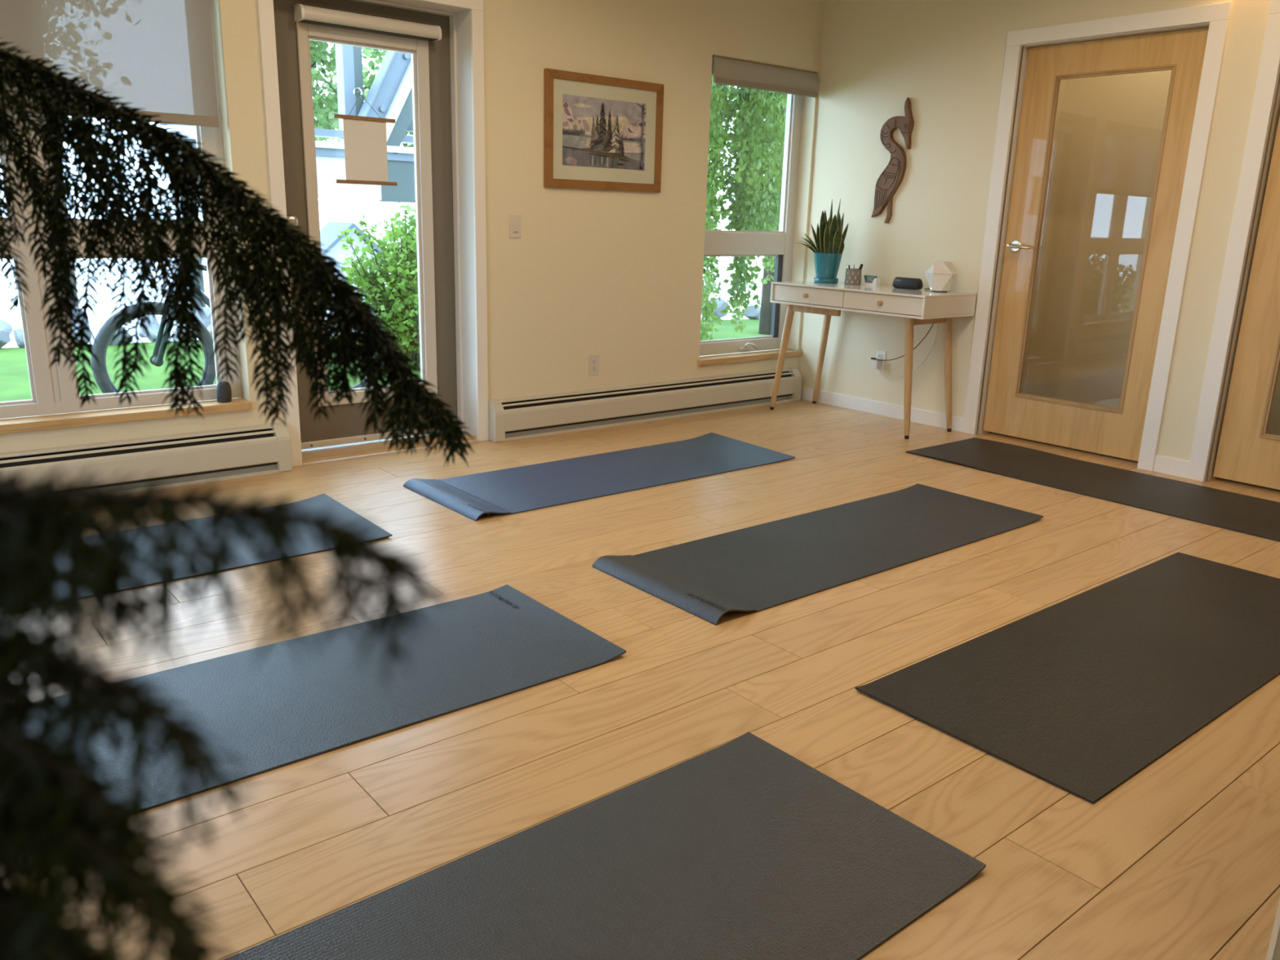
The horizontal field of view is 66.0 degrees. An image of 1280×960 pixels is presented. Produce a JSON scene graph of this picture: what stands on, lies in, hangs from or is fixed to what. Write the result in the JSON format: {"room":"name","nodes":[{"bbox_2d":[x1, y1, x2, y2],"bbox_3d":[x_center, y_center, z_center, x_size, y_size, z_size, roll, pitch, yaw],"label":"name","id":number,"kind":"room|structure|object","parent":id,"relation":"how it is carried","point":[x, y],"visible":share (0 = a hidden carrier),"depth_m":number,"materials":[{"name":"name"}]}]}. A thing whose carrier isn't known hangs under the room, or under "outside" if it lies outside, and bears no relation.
{"room":"exercise studio","nodes":[
{"label":"exercise studio","id":0,"kind":"room"},
{"bbox_2d":[0,0,824,453],"bbox_3d":[-1.537,-1.415,4.284,6.890,2.720,0.220,-11,19,-38],"label":"wall","id":1,"kind":"structure","parent":0,"point":[616,276],"depth_m":5.21,"materials":[{"name":"beige paint"}]},
{"bbox_2d":[0,0,242,418],"bbox_3d":[-2.318,-1.102,3.731,1.440,1.722,0.065,-11,19,-38],"label":"window","id":2,"kind":"structure","parent":1,"relation":"in","point":[52,392],"depth_m":3.90,"materials":[{"name":"beige plastic"}]},
{"bbox_2d":[0,0,218,127],"bbox_3d":[-2.245,-1.621,3.524,1.405,0.577,0.048,-11,19,-38],"label":"roller blind","id":3,"kind":"object","parent":2,"relation":"attached to","point":[157,55],"visible":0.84,"depth_m":3.77,"materials":[{"name":"beige fabric"}]},
{"bbox_2d":[0,397,252,434],"bbox_3d":[-2.284,-0.234,3.891,1.440,0.035,0.121,-11,19,-38],"label":"window sill","id":4,"kind":"structure","parent":1,"relation":"attached to","point":[9,425],"depth_m":3.96,"materials":[{"name":"brown wood"}]},
{"bbox_2d":[216,381,231,402],"bbox_3d":[-1.799,-0.383,4.260,0.062,0.089,0.060,-11,19,-38],"label":"stone ornament","id":5,"kind":"object","parent":4,"relation":"on","point":[224,392],"visible":0.94,"depth_m":4.24,"materials":[{"name":"grey stone"}]},
{"bbox_2d":[0,422,292,500],"bbox_3d":[-2.645,0.048,3.560,2.763,0.208,0.080,-11,19,-38],"label":"baseboard heater","id":6,"kind":"object","parent":1,"relation":"attached to","point":[225,454],"visible":0.91,"depth_m":4.08,"materials":[{"name":"beige metal"}]},
{"bbox_2d":[273,0,457,449],"bbox_3d":[-1.269,-1.168,4.650,0.910,2.008,0.127,-11,19,-38],"label":"door","id":7,"kind":"structure","parent":1,"relation":"in","point":[424,36],"depth_m":4.68,"materials":[{"name":"brown paint"}]},
{"bbox_2d":[353,87,362,97],"bbox_3d":[-1.281,-1.770,4.498,0.044,0.044,0.031,-11,19,-38],"label":"hook","id":8,"kind":"object","parent":7,"relation":"attached to","point":[356,87],"depth_m":4.50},
{"bbox_2d":[333,87,397,186],"bbox_3d":[-1.275,-1.584,4.540,0.300,0.426,0.056,-11,19,-38],"label":"scroll","id":9,"kind":"object","parent":7,"relation":"hanging from","point":[365,138],"visible":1,"depth_m":4.54,"materials":[{"name":"white paper"}]},
{"bbox_2d":[257,0,488,466],"bbox_3d":[-1.233,-1.175,4.603,1.042,2.108,0.236,-11,19,-38],"label":"door frame","id":10,"kind":"structure","parent":1,"relation":"attached to","point":[265,7],"depth_m":4.73,"materials":[{"name":"white paint"}]},
{"bbox_2d":[509,214,520,238],"bbox_3d":[-0.626,-1.275,4.949,0.068,0.114,0.011,-11,19,-38],"label":"light switch","id":11,"kind":"object","parent":1,"relation":"attached to","point":[514,220],"visible":1,"depth_m":4.94,"materials":[{"name":"beige plastic"}]},
{"bbox_2d":[588,354,599,375],"bbox_3d":[-0.256,-0.635,5.451,0.068,0.114,0.010,-11,19,-38],"label":"wall outlet","id":12,"kind":"object","parent":1,"relation":"attached to","point":[593,359],"visible":1,"depth_m":5.45,"materials":[{"name":"beige plastic"}]},
{"bbox_2d":[591,359,596,371],"bbox_3d":[-0.255,-0.635,5.450,0.034,0.068,0.004,-11,19,-38],"label":"socket","id":13,"kind":"object","parent":12,"relation":"attached to","point":[593,362],"depth_m":5.45,"materials":[{"name":"beige plastic"}]},
{"bbox_2d":[543,68,663,192],"bbox_3d":[-0.179,-1.813,5.164,0.766,0.561,0.021,-11,19,-38],"label":"framed picture","id":14,"kind":"object","parent":1,"relation":"attached to","point":[601,132],"visible":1,"depth_m":5.14,"materials":[{"name":"brown wood"}]},
{"bbox_2d":[562,93,646,170],"bbox_3d":[-0.180,-1.813,5.157,0.545,0.340,0.007,-11,19,-38],"label":"painting","id":15,"kind":"object","parent":14,"relation":"attached to","point":[601,131],"depth_m":5.15},
{"bbox_2d":[488,367,801,442],"bbox_3d":[0.137,-0.469,5.786,2.333,0.208,0.080,-11,19,-38],"label":"baseboard heater","id":16,"kind":"object","parent":1,"relation":"attached to","point":[536,415],"visible":1,"depth_m":5.61,"materials":[{"name":"beige metal"}]},
{"bbox_2d":[697,348,802,365],"bbox_3d":[0.678,-0.783,6.261,0.921,0.035,0.121,-11,19,-38],"label":"window sill","id":17,"kind":"structure","parent":1,"relation":"attached to","point":[767,354],"depth_m":6.19,"materials":[{"name":"brown wood"}]},
{"bbox_2d":[699,73,803,355],"bbox_3d":[0.659,-1.641,6.084,0.885,1.712,0.125,-11,19,-38],"label":"window","id":18,"kind":"structure","parent":1,"relation":"in","point":[779,244],"depth_m":6.25,"materials":[{"name":"beige plastic"}]},
{"bbox_2d":[711,54,818,97],"bbox_3d":[0.737,-2.377,5.822,0.874,0.148,0.084,-11,19,-38],"label":"rolled shade","id":19,"kind":"object","parent":18,"relation":"attached to","point":[730,71],"visible":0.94,"depth_m":5.77,"materials":[{"name":"fabric"}]},
{"bbox_2d":[0,399,1279,959],"bbox_3d":[0.834,0.478,2.820,7.900,0.050,6.220,-11,19,-38],"label":"floor","id":20,"kind":"structure","parent":0,"point":[1180,860],"depth_m":2.33,"materials":[{"name":"brown wood"}]},
{"bbox_2d":[6,493,391,598],"bbox_3d":[-1.782,0.263,3.200,1.815,0.025,0.606,-11,19,-39],"label":"yoga mat","id":21,"kind":"object","parent":20,"relation":"on","point":[328,503],"visible":0.22,"depth_m":3.49,"materials":[{"name":"blue rubber"}]},
{"bbox_2d":[0,37,475,959],"bbox_3d":[-0.859,0.067,0.636,1.608,1.780,0.992,1,15,-3],"label":"branches","id":22,"kind":"object","parent":20,"relation":"on","point":[47,827],"visible":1,"depth_m":0.20,"materials":[{"name":"green plant"}]},
{"bbox_2d":[8,584,626,845],"bbox_3d":[-0.933,0.528,2.311,1.815,0.018,0.606,-10,19,-38],"label":"yoga mat","id":23,"kind":"object","parent":20,"relation":"on","point":[500,642],"visible":0.71,"depth_m":2.45,"materials":[{"name":"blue rubber"}]},
{"bbox_2d":[301,433,476,462],"bbox_3d":[-1.250,-0.164,4.859,0.918,0.022,0.167,-11,19,-38],"label":"threshold","id":24,"kind":"object","parent":20,"relation":"on","point":[377,446],"visible":0.53,"depth_m":4.73,"materials":[{"name":"brown wood"}]},
{"bbox_2d":[302,439,478,465],"bbox_3d":[-1.191,-0.138,4.791,0.918,0.010,0.021,-11,19,-38],"label":"threshold strip","id":25,"kind":"object","parent":20,"relation":"on","point":[474,440],"visible":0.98,"depth_m":4.69,"materials":[{"name":"silver metal"}]},
{"bbox_2d":[403,432,795,520],"bbox_3d":[-0.110,-0.049,4.535,1.815,0.031,0.637,-11,19,-38],"label":"yoga mat","id":26,"kind":"object","parent":20,"relation":"on","point":[521,489],"visible":1,"depth_m":4.44,"materials":[{"name":"blue rubber"}]},
{"bbox_2d":[223,732,986,959],"bbox_3d":[-0.259,0.774,1.469,1.810,0.015,0.607,-11,19,-38],"label":"yoga mat","id":27,"kind":"object","parent":20,"relation":"on","point":[740,848],"visible":1,"depth_m":1.74,"materials":[{"name":"grey rubber"}]},
{"bbox_2d":[591,483,1043,625],"bbox_3d":[0.736,0.209,3.645,1.822,0.038,0.604,-10,19,-38],"label":"yoga mat","id":28,"kind":"object","parent":20,"relation":"on","point":[760,567],"visible":1,"depth_m":3.51,"materials":[{"name":"grey rubber"}]},
{"bbox_2d":[769,280,976,439],"bbox_3d":[1.311,-0.736,5.795,0.491,0.784,1.097,-11,19,-38],"label":"writing desk","id":29,"kind":"object","parent":20,"relation":"on","point":[922,306],"visible":0.98,"depth_m":5.53,"materials":[{"name":"white paint"}]},
{"bbox_2d":[795,198,848,283],"bbox_3d":[1.092,-1.441,5.935,0.295,0.495,0.175,-3,16,-18],"label":"snake plant","id":30,"kind":"object","parent":29,"relation":"on","point":[829,237],"visible":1,"depth_m":5.92,"materials":[{"name":"green plant"}]},
{"bbox_2d":[844,268,862,284],"bbox_3d":[1.275,-1.216,5.893,0.098,0.092,0.098,-11,19,-38],"label":"pencil cup","id":31,"kind":"object","parent":29,"relation":"on","point":[852,277],"visible":1,"depth_m":5.86,"materials":[{"name":"beige concrete"}]},
{"bbox_2d":[844,271,861,283],"bbox_3d":[1.275,-1.214,5.894,0.098,0.069,0.098,-11,19,-38],"label":"print","id":32,"kind":"object","parent":31,"relation":"attached to","point":[850,277],"depth_m":5.85,"materials":[{"name":"beige"}]},
{"bbox_2d":[860,276,879,286],"bbox_3d":[1.367,-1.177,5.844,0.036,0.046,0.112,-11,19,-38],"label":"card holder","id":33,"kind":"object","parent":29,"relation":"on","point":[876,282],"visible":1,"depth_m":5.82,"materials":[{"name":"white plastic"}]},
{"bbox_2d":[863,275,876,283],"bbox_3d":[1.365,-1.185,5.840,0.005,0.053,0.092,-11,19,-38],"label":"business card","id":34,"kind":"object","parent":33,"relation":"in","point":[868,278],"visible":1,"depth_m":5.84,"materials":[{"name":"teal"}]},
{"bbox_2d":[871,288,933,360],"bbox_3d":[1.550,-0.912,5.801,0.096,0.451,0.404,-11,19,-38],"label":"cable","id":35,"kind":"object","parent":29,"relation":"hanging from","point":[873,358],"visible":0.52,"depth_m":5.84,"materials":[{"name":"black plastic"}]},
{"bbox_2d":[892,276,923,289],"bbox_3d":[1.533,-1.126,5.641,0.065,0.063,0.172,-11,19,-38],"label":"speaker","id":36,"kind":"object","parent":29,"relation":"on","point":[899,282],"visible":1,"depth_m":5.61},
{"bbox_2d":[878,288,952,379],"bbox_3d":[1.622,-0.846,5.775,0.076,0.566,0.497,-8,18,-32],"label":"cable","id":37,"kind":"object","parent":29,"relation":"hanging from","point":[951,289],"visible":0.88,"depth_m":5.77,"materials":[{"name":"white plastic"}]},
{"bbox_2d":[925,261,956,292],"bbox_3d":[1.668,-1.129,5.467,0.165,0.164,0.171,-11,19,-38],"label":"diffuser","id":38,"kind":"object","parent":29,"relation":"on","point":[940,277],"visible":1,"depth_m":5.43,"materials":[{"name":"beige ceramic"}]},
{"bbox_2d":[854,551,1279,803],"bbox_3d":[1.455,0.463,2.824,1.850,0.011,0.618,-10,19,-38],"label":"yoga mat","id":39,"kind":"object","parent":20,"relation":"on","point":[1081,693],"visible":1,"depth_m":2.60,"materials":[{"name":"black rubber"}]},
{"bbox_2d":[905,437,1279,542],"bbox_3d":[2.186,0.001,4.606,0.625,0.024,1.815,-10,19,-38],"label":"yoga mat","id":40,"kind":"object","parent":20,"relation":"on","point":[1236,512],"visible":1,"depth_m":4.54,"materials":[{"name":"black rubber"}]},
{"bbox_2d":[1266,898,1279,959],"bbox_3d":[1.374,0.441,1.488,0.810,0.740,0.414,-11,19,-38],"label":"storage cabinet","id":41,"kind":"object","parent":20,"relation":"on","point":[1273,951],"visible":1,"depth_m":1.44,"materials":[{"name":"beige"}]},
{"bbox_2d":[798,0,1271,461],"bbox_3d":[3.091,-1.209,4.007,0.140,2.720,6.150,-11,19,-38],"label":"wall","id":42,"kind":"structure","parent":0,"point":[945,56],"depth_m":5.55,"materials":[{"name":"beige paint"}]},
{"bbox_2d":[875,350,886,370],"bbox_3d":[1.470,-0.733,6.023,0.009,0.118,0.072,-11,19,-38],"label":"outlet","id":43,"kind":"object","parent":42,"relation":"attached to","point":[881,354],"visible":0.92,"depth_m":6.01,"materials":[{"name":"white paint"}]},
{"bbox_2d":[871,358,881,368],"bbox_3d":[1.446,-0.712,6.016,0.041,0.059,0.037,-11,19,-38],"label":"power adapter","id":44,"kind":"object","parent":43,"relation":"attached to","point":[876,363],"visible":1,"depth_m":6.00,"materials":[{"name":"white plastic"}]},
{"bbox_2d":[877,354,883,366],"bbox_3d":[1.468,-0.732,6.021,0.004,0.070,0.036,-11,19,-38],"label":"socket","id":45,"kind":"object","parent":43,"relation":"attached to","point":[879,356],"depth_m":6.01,"materials":[{"name":"beige plastic"}]},
{"bbox_2d":[800,386,963,431],"bbox_3d":[1.449,-0.452,6.110,0.015,0.082,1.272,-11,19,-38],"label":"baseboard","id":46,"kind":"structure","parent":42,"relation":"attached to","point":[881,408],"depth_m":6.06,"materials":[{"name":"white paint"}]},
{"bbox_2d":[871,97,914,223],"bbox_3d":[1.472,-1.854,5.739,0.029,0.693,0.228,-11,19,-38],"label":"carving","id":47,"kind":"object","parent":42,"relation":"attached to","point":[887,184],"visible":1,"depth_m":5.72,"materials":[{"name":"brown wood"}]},
{"bbox_2d":[982,26,1208,461],"bbox_3d":[2.248,-1.158,5.007,0.110,2.014,0.883,-11,19,-38],"label":"door","id":48,"kind":"structure","parent":42,"relation":"in","point":[1108,431],"depth_m":5.02,"materials":[{"name":"brown wood"}]},
{"bbox_2d":[962,1,1232,471],"bbox_3d":[2.272,-1.192,5.019,0.158,2.120,1.070,-11,19,-38],"label":"door frame","id":49,"kind":"structure","parent":42,"relation":"attached to","point":[1218,15],"depth_m":4.82,"materials":[{"name":"white paint"}]},
{"bbox_2d":[1153,454,1189,478],"bbox_3d":[2.582,-0.066,4.784,0.015,0.082,0.159,-11,19,-38],"label":"baseboard","id":50,"kind":"structure","parent":42,"relation":"attached to","point":[1162,464],"depth_m":4.78,"materials":[{"name":"white paint"}]},
{"bbox_2d":[1186,0,1279,481],"bbox_3d":[3.052,-0.926,4.106,0.158,2.120,1.071,-11,19,-38],"label":"door frame","id":51,"kind":"structure","parent":42,"relation":"attached to","point":[1269,64],"depth_m":4.42,"materials":[{"name":"white paint"}]},
{"bbox_2d":[1213,115,1279,489],"bbox_3d":[3.053,-0.896,4.115,0.045,2.014,0.886,-11,19,-38],"label":"door","id":52,"kind":"structure","parent":42,"relation":"in","point":[1246,454],"depth_m":4.48,"materials":[{"name":"brown wood"}]},
{"bbox_2d":[1020,70,1279,435],"bbox_3d":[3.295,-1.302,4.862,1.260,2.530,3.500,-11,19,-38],"label":"panel","id":53,"kind":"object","parent":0,"point":[1108,130],"depth_m":6.21,"materials":[{"name":"glass"}]},
{"label":"outside","id":54,"kind":"structure","parent":0,"visible":0},
{"bbox_2d":[0,214,764,347],"bbox_3d":[-26.699,-9.981,39.087,120.000,0.001,92.491,-11,19,-38],"label":"gravel yard","id":55,"kind":"structure","parent":54,"point":[14,317],"depth_m":14.30,"materials":[{"name":"grey gravel"}]},
{"bbox_2d":[0,319,12,334],"bbox_3d":[-5.483,-1.275,8.444,0.190,0.201,0.176,-3,16,-15],"label":"boulder","id":56,"kind":"object","parent":55,"relation":"on","point":[4,325],"visible":0.49,"depth_m":8.42,"materials":[{"name":"grey stone"}]},
{"bbox_2d":[47,118,79,307],"bbox_3d":[-5.589,-3.787,9.260,2.162,4.592,1.418,-11,19,-38],"label":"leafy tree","id":57,"kind":"object","parent":55,"relation":"on","point":[72,279],"visible":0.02,"depth_m":9.71,"materials":[{"name":"green plant"}]},
{"bbox_2d":[71,306,89,327],"bbox_3d":[-5.041,-1.383,8.714,0.214,0.319,0.283,6,16,16],"label":"boulder","id":58,"kind":"object","parent":55,"relation":"on","point":[77,324],"visible":0.04,"depth_m":8.71,"materials":[{"name":"grey stone"}]},
{"bbox_2d":[138,315,159,337],"bbox_3d":[-4.523,-1.425,9.060,0.222,0.225,0.214,8,16,23],"label":"boulder","id":59,"kind":"object","parent":55,"relation":"on","point":[153,321],"visible":0.3,"depth_m":9.00,"materials":[{"name":"grey stone"}]},
{"bbox_2d":[195,306,211,328],"bbox_3d":[-4.092,-1.495,9.311,0.261,0.281,0.307,6,16,15],"label":"boulder","id":60,"kind":"object","parent":55,"relation":"on","point":[206,322],"visible":0.26,"depth_m":9.16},
{"bbox_2d":[160,43,415,313],"bbox_3d":[-2.413,-4.207,10.885,5.400,4.734,0.460,-11,19,-38],"label":"building","id":61,"kind":"structure","parent":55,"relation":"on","point":[389,95],"depth_m":10.46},
{"bbox_2d":[309,40,384,142],"bbox_3d":[-4.894,-5.690,13.935,2.838,5.889,2.488,-7,17,-31],"label":"maple tree","id":62,"kind":"object","parent":55,"relation":"on","point":[325,119],"visible":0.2,"depth_m":13.78,"materials":[{"name":"green plant"}]},
{"bbox_2d":[320,221,385,303],"bbox_3d":[-3.823,-2.802,12.690,1.050,1.010,0.760,-11,19,-38],"label":"boulder","id":63,"kind":"object","parent":55,"relation":"on","point":[329,233],"visible":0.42,"depth_m":12.39,"materials":[{"name":"grey stone"}]},
{"bbox_2d":[314,47,414,213],"bbox_3d":[-4.081,-6.814,18.783,4.219,5.600,3.108,-5,17,-25],"label":"maple tree","id":64,"kind":"object","parent":55,"relation":"on","point":[367,84],"visible":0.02,"depth_m":17.75,"materials":[{"name":"green plant"}]},
{"bbox_2d":[701,297,728,319],"bbox_3d":[0.896,-2.081,12.011,0.334,0.287,0.438,15,20,41],"label":"boulder","id":65,"kind":"object","parent":55,"relation":"on","point":[722,304],"visible":0.38,"depth_m":11.90,"materials":[{"name":"grey stone"}]},
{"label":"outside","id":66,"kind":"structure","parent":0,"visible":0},
{"bbox_2d":[0,318,770,401],"bbox_3d":[-1.510,-1.387,9.602,52.000,0.001,7.589,-11,19,-38],"label":"lawn","id":67,"kind":"structure","parent":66,"point":[15,384],"depth_m":7.25,"materials":[{"name":"green plant"}]},
{"bbox_2d":[0,328,10,348],"bbox_3d":[-5.236,-1.145,8.021,0.170,0.179,0.159,11,18,31],"label":"boulder","id":68,"kind":"object","parent":67,"relation":"on","point":[5,338],"visible":1,"depth_m":8.01,"materials":[{"name":"grey stone"}]},
{"bbox_2d":[12,328,25,347],"bbox_3d":[-5.055,-1.180,8.182,0.198,0.180,0.227,15,20,42],"label":"boulder","id":69,"kind":"object","parent":67,"relation":"on","point":[18,333],"visible":0.41,"depth_m":8.07,"materials":[{"name":"grey stone"}]},
{"bbox_2d":[71,325,91,346],"bbox_3d":[-4.751,-1.207,8.300,0.215,0.180,0.225,2,15,0],"label":"boulder","id":70,"kind":"object","parent":67,"relation":"on","point":[76,331],"visible":0.09,"depth_m":8.29,"materials":[{"name":"grey stone"}]},
{"bbox_2d":[108,326,133,345],"bbox_3d":[-4.486,-1.240,8.451,0.227,0.186,0.269,4,15,7],"label":"boulder","id":71,"kind":"object","parent":67,"relation":"on","point":[116,341],"visible":0.24,"depth_m":8.37,"materials":[{"name":"grey stone"}]},
{"bbox_2d":[141,322,170,342],"bbox_3d":[-4.257,-1.292,8.674,0.195,0.180,0.192,7,16,19],"label":"boulder","id":72,"kind":"object","parent":67,"relation":"on","point":[153,331],"visible":0.51,"depth_m":8.61,"materials":[{"name":"grey stone"}]},
{"bbox_2d":[206,324,213,338],"bbox_3d":[-3.789,-1.341,8.881,0.241,0.199,0.292,14,19,39],"label":"boulder","id":73,"kind":"object","parent":67,"relation":"on","point":[209,326],"visible":0.09,"depth_m":8.77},
{"bbox_2d":[90,253,383,393],"bbox_3d":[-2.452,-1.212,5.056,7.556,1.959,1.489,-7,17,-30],"label":"bicycle","id":74,"kind":"object","parent":67,"relation":"on","point":[103,338],"visible":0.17,"depth_m":5.45,"materials":[{"name":"grey"}]},
{"bbox_2d":[337,204,420,370],"bbox_3d":[-1.669,-1.587,7.683,1.443,1.410,1.126,-11,19,-38],"label":"leafy bush","id":75,"kind":"object","parent":67,"relation":"on","point":[398,301],"visible":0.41,"depth_m":7.40,"materials":[{"name":"green plant"}]},
{"bbox_2d":[700,74,787,341],"bbox_3d":[1.072,-2.909,8.495,1.283,3.665,3.622,9,17,25],"label":"birch","id":76,"kind":"object","parent":67,"relation":"on","point":[760,121],"visible":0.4,"depth_m":7.64,"materials":[{"name":"green plant"}]},
{"bbox_2d":[719,85,773,227],"bbox_3d":[1.833,-3.915,11.262,3.726,4.215,1.648,-11,20,-40],"label":"bushy tree","id":77,"kind":"object","parent":67,"relation":"on","point":[735,97],"visible":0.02,"depth_m":10.63,"materials":[{"name":"green plant"}]},
{"bbox_2d":[743,304,760,319],"bbox_3d":[1.404,-2.072,12.167,0.250,0.192,0.235,-12,20,-42],"label":"boulder","id":78,"kind":"object","parent":67,"relation":"on","point":[751,313],"visible":0.73,"depth_m":12.09,"materials":[{"name":"grey stone"}]},
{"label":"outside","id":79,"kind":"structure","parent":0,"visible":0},
{"bbox_2d":[301,435,421,451],"bbox_3d":[0.807,-0.588,6.891,52.000,0.024,0.280,-11,19,-38],"label":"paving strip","id":80,"kind":"object","parent":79,"point":[380,440],"depth_m":5.08,"materials":[{"name":"grey concrete"}]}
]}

